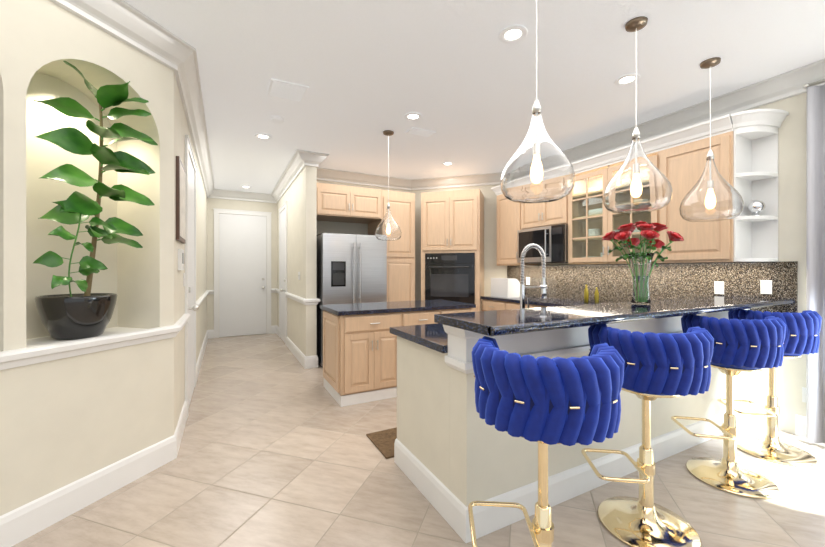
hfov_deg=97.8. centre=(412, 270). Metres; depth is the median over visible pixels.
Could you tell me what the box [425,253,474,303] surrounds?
oven
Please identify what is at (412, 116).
recessed light
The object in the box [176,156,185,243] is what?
framed picture
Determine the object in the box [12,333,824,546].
floor
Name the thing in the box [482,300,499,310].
base cabinet
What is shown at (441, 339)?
countertop
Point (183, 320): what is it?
trim
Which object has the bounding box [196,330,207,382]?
baseboard
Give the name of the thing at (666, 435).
base cabinet
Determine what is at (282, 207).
trim
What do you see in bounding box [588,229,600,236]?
plate
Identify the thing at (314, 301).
trim
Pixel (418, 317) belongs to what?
base cabinet
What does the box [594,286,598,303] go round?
oil bottle
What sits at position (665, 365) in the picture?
bar stool
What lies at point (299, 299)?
trim
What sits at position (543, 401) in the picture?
bar stool
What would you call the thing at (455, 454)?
half wall
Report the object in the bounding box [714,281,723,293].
outlet
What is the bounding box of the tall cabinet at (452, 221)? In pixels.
[421,189,483,311]
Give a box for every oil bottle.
[584,283,588,302]
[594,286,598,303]
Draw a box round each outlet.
[526,277,529,284]
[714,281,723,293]
[760,280,771,293]
[802,387,805,402]
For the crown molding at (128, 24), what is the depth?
2.35 m
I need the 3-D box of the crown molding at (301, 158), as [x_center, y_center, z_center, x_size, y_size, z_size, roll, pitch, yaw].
[-2.123,-1.460,6.021,0.161,0.160,3.155,0,0,-27]
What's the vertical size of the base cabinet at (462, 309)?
0.870 m
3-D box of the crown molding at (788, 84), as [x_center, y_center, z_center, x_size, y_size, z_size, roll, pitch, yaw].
[3.625,-1.460,1.552,0.135,0.160,9.420,0,0,-27]
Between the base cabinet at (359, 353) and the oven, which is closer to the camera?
the base cabinet at (359, 353)
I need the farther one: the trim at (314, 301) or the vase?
the trim at (314, 301)
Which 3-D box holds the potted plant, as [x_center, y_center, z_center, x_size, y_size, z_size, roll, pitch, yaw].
[-1.850,-0.358,2.112,0.560,1.502,0.490,0,0,-27]
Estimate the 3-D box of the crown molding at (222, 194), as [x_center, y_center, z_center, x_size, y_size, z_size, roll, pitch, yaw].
[-3.333,-1.460,7.094,0.960,0.160,0.135,0,0,-27]
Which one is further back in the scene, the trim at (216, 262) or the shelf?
the trim at (216, 262)
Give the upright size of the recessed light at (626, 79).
0.009 m
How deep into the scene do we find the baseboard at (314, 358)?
4.80 m
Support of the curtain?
hanging from the wall at (790, 378)
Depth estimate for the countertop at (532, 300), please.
4.61 m
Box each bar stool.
[468,336,624,546]
[581,324,713,546]
[671,314,785,498]
[717,309,821,466]
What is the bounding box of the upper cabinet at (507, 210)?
[496,190,537,265]
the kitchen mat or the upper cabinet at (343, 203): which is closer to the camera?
the kitchen mat
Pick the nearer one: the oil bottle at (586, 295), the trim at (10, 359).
the trim at (10, 359)
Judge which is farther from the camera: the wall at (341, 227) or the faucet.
the wall at (341, 227)
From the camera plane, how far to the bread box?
5.11 m
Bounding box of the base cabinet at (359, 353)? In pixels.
[323,311,411,406]
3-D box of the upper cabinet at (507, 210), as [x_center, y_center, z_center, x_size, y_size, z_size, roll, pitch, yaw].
[1.540,-0.615,5.349,0.338,1.089,0.520,0,0,-27]
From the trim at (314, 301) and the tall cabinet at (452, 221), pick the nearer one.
the trim at (314, 301)
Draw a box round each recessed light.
[255,133,271,139]
[404,112,421,120]
[442,162,453,165]
[499,25,527,43]
[614,73,639,85]
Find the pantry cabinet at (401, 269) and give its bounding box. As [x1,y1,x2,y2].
[368,190,414,301]
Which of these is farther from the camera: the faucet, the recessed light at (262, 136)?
the recessed light at (262, 136)
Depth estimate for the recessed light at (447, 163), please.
5.18 m
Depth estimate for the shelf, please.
2.97 m
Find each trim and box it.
[0,325,173,369]
[174,313,190,336]
[185,135,196,417]
[196,290,210,306]
[213,208,271,337]
[279,201,286,344]
[285,292,308,304]
[309,298,319,304]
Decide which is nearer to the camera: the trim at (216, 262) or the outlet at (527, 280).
the outlet at (527, 280)
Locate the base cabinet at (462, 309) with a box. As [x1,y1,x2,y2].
[448,307,475,312]
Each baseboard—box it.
[0,401,186,546]
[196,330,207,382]
[286,337,311,368]
[308,355,317,367]
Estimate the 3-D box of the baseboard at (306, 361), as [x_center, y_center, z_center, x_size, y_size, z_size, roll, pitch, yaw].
[-1.777,1.220,5.479,0.044,0.160,1.642,0,0,-27]
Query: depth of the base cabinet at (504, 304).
4.84 m
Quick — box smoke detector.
[270,116,283,123]
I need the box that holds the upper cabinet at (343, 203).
[317,182,381,223]
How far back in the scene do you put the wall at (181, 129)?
3.06 m
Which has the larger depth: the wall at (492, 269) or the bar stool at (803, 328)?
the wall at (492, 269)
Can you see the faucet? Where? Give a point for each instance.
(543, 286)
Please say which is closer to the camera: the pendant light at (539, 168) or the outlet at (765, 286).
the pendant light at (539, 168)
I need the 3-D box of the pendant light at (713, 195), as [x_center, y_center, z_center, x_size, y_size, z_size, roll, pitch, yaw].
[2.202,-0.952,2.662,0.370,1.174,0.370,0,0,-27]
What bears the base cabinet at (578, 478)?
on the floor
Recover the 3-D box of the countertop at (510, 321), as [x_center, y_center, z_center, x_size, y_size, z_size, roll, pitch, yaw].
[1.565,0.248,2.360,3.042,0.041,0.450,0,0,-27]
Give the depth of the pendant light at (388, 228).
3.94 m
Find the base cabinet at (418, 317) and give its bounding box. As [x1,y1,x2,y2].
[412,311,447,324]
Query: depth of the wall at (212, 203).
7.07 m
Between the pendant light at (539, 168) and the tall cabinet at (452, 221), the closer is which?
the pendant light at (539, 168)
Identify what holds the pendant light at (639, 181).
hanging from the ceiling
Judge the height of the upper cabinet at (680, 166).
1.089 m
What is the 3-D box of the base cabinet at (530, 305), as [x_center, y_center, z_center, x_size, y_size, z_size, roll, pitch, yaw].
[1.881,0.865,4.388,0.618,0.870,0.622,0,0,-27]
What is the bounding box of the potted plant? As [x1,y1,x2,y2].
[32,61,157,339]
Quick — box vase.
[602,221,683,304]
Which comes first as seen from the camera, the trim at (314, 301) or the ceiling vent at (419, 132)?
the ceiling vent at (419, 132)
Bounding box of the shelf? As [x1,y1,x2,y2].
[731,109,788,261]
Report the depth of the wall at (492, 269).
5.86 m
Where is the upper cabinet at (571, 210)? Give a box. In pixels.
[519,174,586,229]
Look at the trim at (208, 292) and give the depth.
5.04 m
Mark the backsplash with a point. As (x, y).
(613, 282)
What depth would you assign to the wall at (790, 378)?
2.87 m
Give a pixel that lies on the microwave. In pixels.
(552, 241)
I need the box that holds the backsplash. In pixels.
[507,261,797,312]
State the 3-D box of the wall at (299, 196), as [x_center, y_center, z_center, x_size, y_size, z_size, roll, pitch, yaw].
[-2.044,-0.120,6.138,0.140,2.840,3.020,0,0,-27]
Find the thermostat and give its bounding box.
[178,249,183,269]
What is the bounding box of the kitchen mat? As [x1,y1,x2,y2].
[366,427,396,458]
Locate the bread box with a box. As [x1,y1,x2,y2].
[491,278,519,297]
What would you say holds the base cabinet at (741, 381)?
on the floor
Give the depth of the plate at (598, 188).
4.19 m
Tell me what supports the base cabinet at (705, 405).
on the floor
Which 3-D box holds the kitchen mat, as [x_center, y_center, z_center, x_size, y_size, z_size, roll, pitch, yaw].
[0.359,1.294,2.979,1.420,0.011,0.400,0,0,-27]
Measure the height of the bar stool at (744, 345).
1.020 m
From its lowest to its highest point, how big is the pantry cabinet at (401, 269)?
2.500 m
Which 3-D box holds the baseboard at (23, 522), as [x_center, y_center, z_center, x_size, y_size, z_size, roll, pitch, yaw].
[-2.325,1.220,1.198,2.422,0.160,3.161,0,0,-27]
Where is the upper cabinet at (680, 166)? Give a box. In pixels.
[647,126,733,263]
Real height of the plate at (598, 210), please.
0.070 m
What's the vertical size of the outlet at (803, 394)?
0.114 m
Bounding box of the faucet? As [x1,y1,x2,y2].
[520,243,547,308]
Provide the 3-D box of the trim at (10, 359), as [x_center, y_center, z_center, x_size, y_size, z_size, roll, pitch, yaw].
[-2.160,0.421,0.854,2.400,0.087,2.435,0,0,-27]
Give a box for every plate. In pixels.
[585,187,600,192]
[588,208,602,214]
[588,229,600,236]
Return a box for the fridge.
[317,233,386,366]
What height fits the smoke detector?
0.034 m
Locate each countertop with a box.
[320,299,475,314]
[390,311,725,354]
[434,295,793,337]
[480,296,599,306]
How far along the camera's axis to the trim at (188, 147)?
3.16 m
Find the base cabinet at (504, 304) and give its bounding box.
[500,300,526,309]
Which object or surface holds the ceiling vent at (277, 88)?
in the ceiling
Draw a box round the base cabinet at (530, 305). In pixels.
[529,304,551,307]
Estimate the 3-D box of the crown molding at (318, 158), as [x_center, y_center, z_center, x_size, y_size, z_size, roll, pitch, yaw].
[-1.328,-1.460,5.031,0.159,0.160,0.665,0,0,-27]
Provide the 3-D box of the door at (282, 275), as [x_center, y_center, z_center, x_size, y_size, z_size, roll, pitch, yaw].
[-2.418,0.098,6.597,0.096,2.389,0.752,0,0,-27]
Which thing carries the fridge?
on the floor
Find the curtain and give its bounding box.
[803,79,824,443]
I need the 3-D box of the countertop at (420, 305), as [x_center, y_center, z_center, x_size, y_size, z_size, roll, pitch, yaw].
[-0.158,0.408,4.074,1.600,0.040,0.750,0,0,-27]
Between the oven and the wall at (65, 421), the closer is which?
the wall at (65, 421)
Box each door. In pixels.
[188,152,198,408]
[219,213,266,336]
[280,209,284,342]
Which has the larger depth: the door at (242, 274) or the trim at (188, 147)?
the door at (242, 274)
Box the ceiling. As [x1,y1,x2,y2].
[124,0,824,193]
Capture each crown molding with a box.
[50,0,217,198]
[218,189,269,202]
[270,149,309,202]
[310,152,329,179]
[498,58,824,183]
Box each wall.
[0,0,173,515]
[174,73,206,432]
[207,198,276,336]
[277,166,316,355]
[317,180,410,234]
[394,335,561,542]
[411,185,506,300]
[538,93,805,433]
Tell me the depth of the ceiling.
2.75 m
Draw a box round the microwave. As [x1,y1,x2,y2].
[517,224,567,263]
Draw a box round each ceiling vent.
[267,78,308,102]
[406,127,435,137]
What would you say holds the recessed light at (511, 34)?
in the ceiling
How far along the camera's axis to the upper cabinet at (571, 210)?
4.46 m
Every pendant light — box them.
[375,130,401,240]
[500,0,574,203]
[603,16,672,213]
[679,57,743,221]
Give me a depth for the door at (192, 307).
3.64 m

